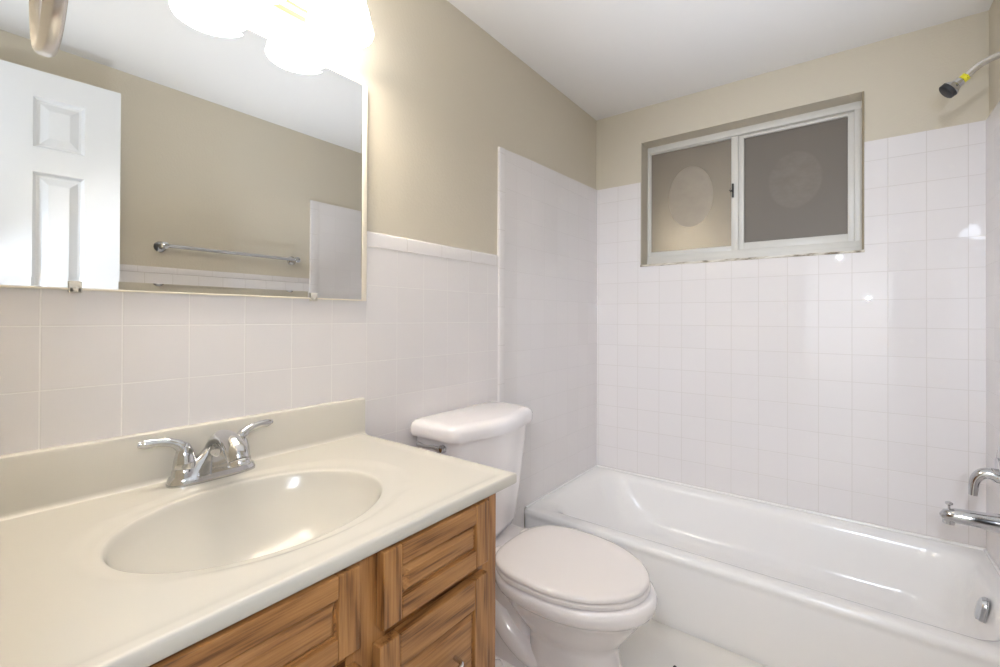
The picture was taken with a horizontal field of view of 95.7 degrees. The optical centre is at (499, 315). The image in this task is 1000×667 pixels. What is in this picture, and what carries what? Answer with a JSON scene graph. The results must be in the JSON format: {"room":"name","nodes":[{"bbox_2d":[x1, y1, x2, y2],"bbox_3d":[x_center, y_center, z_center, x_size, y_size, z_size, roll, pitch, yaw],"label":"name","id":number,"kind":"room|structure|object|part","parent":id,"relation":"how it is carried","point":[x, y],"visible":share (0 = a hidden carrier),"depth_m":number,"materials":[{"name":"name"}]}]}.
{"room":"bathroom","nodes":[
{"label":"bathroom","id":0,"kind":"room"},
{"bbox_2d":[189,0,595,527],"bbox_3d":[-0.646,-0.008,1.075,0.125,2.192,4.132,0,0,37],"label":"wall","id":1,"kind":"structure","parent":0,"point":[444,94],"depth_m":1.56,"materials":[{"name":"beige paint"}]},
{"bbox_2d":[0,397,366,520],"bbox_3d":[-0.623,0.290,0.968,0.030,0.120,0.788,0,0,37],"label":"backsplash","id":2,"kind":"structure","parent":1,"relation":"attached to","point":[39,480],"depth_m":0.86,"materials":[{"name":"beige stone"}]},
{"bbox_2d":[0,0,367,300],"bbox_3d":[-0.623,-0.350,0.981,0.012,0.622,0.798,0,0,37],"label":"mirror","id":3,"kind":"object","parent":1,"relation":"attached to","point":[168,146],"visible":1,"depth_m":0.93,"materials":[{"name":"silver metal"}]},
{"bbox_2d":[0,246,497,454],"bbox_3d":[-0.445,0.444,1.233,0.005,1.290,1.432,0,0,37],"label":"wall tile","id":4,"kind":"structure","parent":1,"relation":"attached to","point":[85,366],"depth_m":1.03,"materials":[{"name":"white tile"}]},
{"bbox_2d":[246,0,373,49],"bbox_3d":[-0.537,-0.790,0.957,0.190,0.170,0.616,0,0,37],"label":"vanity light","id":5,"kind":"object","parent":1,"relation":"attached to","point":[341,24],"visible":1,"depth_m":1.14,"materials":[{"name":"white glass"}]},
{"bbox_3d":[-0.524,-0.769,0.948,0.158,0.130,0.158,0,0,37],"label":"lamp shade","id":6,"kind":"part","parent":5,"relation":"part of","materials":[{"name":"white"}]},
{"bbox_3d":[-0.587,-0.807,0.996,0.002,0.062,0.572,0,0,37],"label":"panel","id":7,"kind":"part","parent":5,"relation":"part of","materials":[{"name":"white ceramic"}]},
{"bbox_3d":[-0.394,-0.768,1.119,0.158,0.130,0.158,0,0,37],"label":"lamp shade","id":8,"kind":"part","parent":5,"relation":"part of","materials":[{"name":"white glass"}]},
{"bbox_2d":[367,231,497,265],"bbox_3d":[-0.441,-0.224,1.236,0.006,0.046,1.432,0,0,37],"label":"trim","id":9,"kind":"structure","parent":1,"relation":"attached to","point":[377,240],"depth_m":1.50,"materials":[{"name":"white tile"}]},
{"bbox_2d":[497,147,504,402],"bbox_3d":[0.004,0.210,1.818,0.011,1.769,0.040,0,0,37],"label":"trim","id":10,"kind":"structure","parent":1,"relation":"attached to","point":[501,151],"depth_m":1.81,"materials":[{"name":"white tile"}]},
{"bbox_2d":[504,149,596,527],"bbox_3d":[0.275,0.198,2.178,0.009,1.799,0.860,0,0,37],"label":"tile","id":11,"kind":"structure","parent":1,"relation":"attached to","point":[551,216],"depth_m":2.11,"materials":[{"name":"white tile"}]},
{"bbox_2d":[619,619,767,666],"bbox_3d":[0.003,1.118,0.574,1.766,0.060,4.132,0,0,37],"label":"floor","id":12,"kind":"structure","parent":0,"point":[654,643],"depth_m":1.47,"materials":[{"name":"white tile"}]},
{"bbox_2d":[148,493,495,666],"bbox_3d":[-0.420,0.720,0.777,0.577,0.734,0.732,0,0,37],"label":"vanity cabinet","id":13,"kind":"object","parent":12,"relation":"on","point":[427,598],"visible":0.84,"depth_m":0.69,"materials":[{"name":"brown wood"}]},
{"bbox_2d":[0,397,516,666],"bbox_3d":[-0.417,0.350,0.811,0.547,0.239,0.788,0,0,37],"label":"washbasin","id":14,"kind":"object","parent":13,"relation":"in","point":[103,563],"visible":0.94,"depth_m":0.76,"materials":[{"name":"beige stone"}]},
{"bbox_2d":[137,419,272,488],"bbox_3d":[-0.578,0.278,0.935,0.198,0.103,0.197,0,0,-2],"label":"faucet","id":15,"kind":"object","parent":14,"relation":"on","point":[226,453],"visible":1,"depth_m":0.88,"materials":[{"name":"silver metal"}]},
{"bbox_3d":[-0.636,0.276,0.871,0.047,0.086,0.097,0,0,37],"label":"handle","id":16,"kind":"part","parent":15,"relation":"part of","materials":[{"name":"silver metal"}]},
{"bbox_3d":[-0.553,0.276,0.903,0.172,0.100,0.042,0,0,37],"label":"spout","id":17,"kind":"part","parent":15,"relation":"part of","materials":[{"name":"silver metal"}]},
{"bbox_3d":[-0.544,0.277,0.992,0.047,0.086,0.097,0,0,37],"label":"handle","id":18,"kind":"part","parent":15,"relation":"part of","materials":[{"name":"silver metal"}]},
{"bbox_3d":[-0.314,0.737,0.506,0.021,0.474,0.365,0,0,37],"label":"door","id":19,"kind":"part","parent":13,"relation":"part of","materials":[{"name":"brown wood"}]},
{"bbox_3d":[-0.238,0.675,0.639,0.018,0.644,0.732,0,0,37],"label":"frame","id":20,"kind":"part","parent":13,"relation":"part of","materials":[{"name":"brown wood"}]},
{"bbox_3d":[-0.107,0.616,0.778,0.021,0.244,0.258,0,0,37],"label":"drawer","id":21,"kind":"part","parent":13,"relation":"part of","materials":[{"name":"brown wood"}]},
{"bbox_3d":[-0.104,0.415,0.782,0.021,0.118,0.251,0,0,37],"label":"drawer","id":22,"kind":"part","parent":13,"relation":"part of","materials":[{"name":"brown wood"}]},
{"bbox_3d":[-0.092,0.602,0.759,0.033,0.008,0.084,0,0,37],"label":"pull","id":23,"kind":"part","parent":13,"relation":"part of","materials":[{"name":"silver metal"}]},
{"bbox_2d":[411,401,656,666],"bbox_3d":[0.115,0.709,1.373,0.701,0.768,0.434,0,0,37],"label":"toilet","id":24,"kind":"object","parent":12,"relation":"on","point":[565,596],"visible":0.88,"depth_m":1.29,"materials":[{"name":"white ceramic"}]},
{"bbox_3d":[-0.205,0.397,1.368,0.106,0.026,0.031,0,0,34],"label":"flush lever","id":25,"kind":"part","parent":24,"relation":"part of","materials":[{"name":"silver metal"}]},
{"bbox_3d":[-0.067,0.558,1.518,0.212,0.363,0.396,0,0,37],"label":"tank","id":26,"kind":"part","parent":24,"relation":"part of","materials":[{"name":"white ceramic"}]},
{"bbox_3d":[-0.064,0.350,1.517,0.242,0.052,0.426,0,0,37],"label":"tank lid","id":27,"kind":"part","parent":24,"relation":"part of","materials":[{"name":"white ceramic"}]},
{"bbox_3d":[0.206,0.719,1.319,0.448,0.040,0.356,0,0,37],"label":"lid","id":28,"kind":"part","parent":24,"relation":"part of","materials":[{"name":"white plastic"}]},
{"bbox_3d":[0.213,0.731,1.314,0.435,0.016,0.356,0,0,37],"label":"seat","id":29,"kind":"part","parent":24,"relation":"part of","materials":[{"name":"white plastic"}]},
{"bbox_2d":[524,467,999,666],"bbox_3d":[0.916,0.965,1.777,1.504,0.266,0.711,0,0,37],"label":"bathtub","id":30,"kind":"object","parent":12,"relation":"on","point":[769,585],"visible":0.91,"depth_m":1.63,"materials":[{"name":"white ceramic"}]},
{"bbox_3d":[1.457,0.884,1.370,0.030,0.066,0.052,0,0,37],"label":"overflow plate","id":31,"kind":"part","parent":30,"relation":"part of","materials":[{"name":"silver metal"}]},
{"bbox_2d":[447,0,993,120],"bbox_3d":[0.013,-1.134,0.585,1.766,0.060,4.132,0,0,37],"label":"ceiling","id":32,"kind":"structure","parent":0,"point":[610,58],"depth_m":1.76,"materials":[{"name":"white paint"}]},
{"bbox_2d":[596,10,988,264],"bbox_3d":[1.198,0.005,2.147,1.516,2.192,0.195,0,0,37],"label":"wall","id":33,"kind":"structure","parent":0,"point":[900,77],"depth_m":1.88,"materials":[{"name":"beige paint"}]},
{"bbox_2d":[640,249,864,266],"bbox_3d":[1.108,-0.261,2.105,0.918,0.011,0.034,0,0,37],"label":"trim","id":34,"kind":"structure","parent":33,"relation":"attached to","point":[863,250],"depth_m":2.04,"materials":[{"name":"white tile"}]},
{"bbox_2d":[647,101,861,263],"bbox_3d":[1.175,-0.584,2.195,0.908,0.644,0.071,0,0,37],"label":"window","id":35,"kind":"structure","parent":33,"relation":"in","point":[792,184],"depth_m":2.15,"materials":[{"name":"grey glass"}]},
{"bbox_3d":[0.985,-0.606,2.345,0.401,0.536,0.004,0,0,35],"label":"pane","id":36,"kind":"part","parent":35,"relation":"part of","materials":[{"name":"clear glass"}]},
{"bbox_3d":[0.989,-0.598,2.334,0.432,0.572,0.022,0,0,37],"label":"sash","id":37,"kind":"part","parent":35,"relation":"part of","materials":[{"name":"white metal"}]},
{"bbox_3d":[1.349,-0.598,2.079,0.452,0.572,0.022,0,0,37],"label":"sash","id":38,"kind":"part","parent":35,"relation":"part of","materials":[{"name":"grey glass"}]},
{"bbox_3d":[1.351,-0.608,2.085,0.407,0.516,0.004,0,0,37],"label":"pane","id":39,"kind":"part","parent":35,"relation":"part of","materials":[{"name":"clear glass"}]},
{"bbox_2d":[525,465,999,575],"bbox_3d":[0.920,0.830,1.782,1.505,0.011,0.707,0,0,37],"label":"trim","id":40,"kind":"structure","parent":33,"relation":"attached to","point":[591,468],"depth_m":1.95,"materials":[{"name":"white ceramic"}]},
{"bbox_2d":[596,120,985,547],"bbox_3d":[1.137,0.067,2.067,1.506,1.531,0.005,0,0,37],"label":"wall tile","id":41,"kind":"structure","parent":33,"relation":"attached to","point":[852,386],"depth_m":1.88,"materials":[{"name":"white tile"}]},
{"bbox_2d":[862,91,863,249],"bbox_3d":[1.468,-0.586,1.829,0.007,0.638,0.023,0,0,37],"label":"trim","id":42,"kind":"structure","parent":33,"relation":"attached to","point":[862,91],"depth_m":1.82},
{"bbox_2d":[989,0,999,114],"bbox_3d":[0.662,-0.008,0.083,0.125,2.192,4.132,0,0,37],"label":"wall","id":43,"kind":"structure","parent":0,"point":[994,11],"depth_m":1.56,"materials":[{"name":"beige paint"}]},
{"bbox_2d":[939,52,999,97],"bbox_3d":[1.461,-0.750,1.383,0.172,0.132,0.060,0,0,37],"label":"shower","id":44,"kind":"object","parent":43,"relation":"attached to","point":[948,89],"visible":1,"depth_m":1.40,"materials":[{"name":"silver metal"}]},
{"bbox_3d":[1.480,-0.761,1.368,0.124,0.068,0.019,0,0,37],"label":"arm","id":45,"kind":"part","parent":44,"relation":"part of","materials":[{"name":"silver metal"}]},
{"bbox_2d":[986,101,999,569],"bbox_3d":[1.498,0.198,1.297,0.009,1.799,0.784,0,0,37],"label":"tile","id":46,"kind":"structure","parent":43,"relation":"attached to","point":[993,120],"depth_m":1.54,"materials":[{"name":"white tile"}]},
{"bbox_2d":[939,501,999,533],"bbox_3d":[1.449,0.616,1.376,0.165,0.071,0.062,0,0,37],"label":"tub spout","id":47,"kind":"object","parent":46,"relation":"attached to","point":[950,516],"visible":1,"depth_m":1.37,"materials":[{"name":"silver metal"}]},
{"bbox_3d":[1.402,0.594,1.412,0.019,0.028,0.019,0,0,37],"label":"diverter knob","id":48,"kind":"part","parent":47,"relation":"part of","materials":[{"name":"silver metal"}]},
{"bbox_2d":[968,445,999,495],"bbox_3d":[1.475,0.453,1.356,0.100,0.196,0.196,0,0,37],"label":"shower valve","id":49,"kind":"object","parent":46,"relation":"attached to","point":[993,474],"visible":1,"depth_m":1.36,"materials":[{"name":"silver metal"}]},
{"bbox_3d":[1.465,0.503,1.363,0.076,0.090,0.044,0,0,37],"label":"lever","id":50,"kind":"part","parent":49,"relation":"part of","materials":[{"name":"silver metal"}]},
{"bbox_3d":[-0.310,-0.012,0.160,1.516,2.192,0.120,0,0,37],"label":"wall","id":51,"kind":"structure","parent":0,"visible":0},
{"bbox_2d":[29,0,67,56],"bbox_3d":[-0.323,-0.275,0.296,0.163,0.181,0.078,0,0,37],"label":"light fixture","id":52,"kind":"object","parent":51,"relation":"attached to","point":[47,18],"visible":1,"depth_m":0.30,"materials":[{"name":"glass"}]}
]}

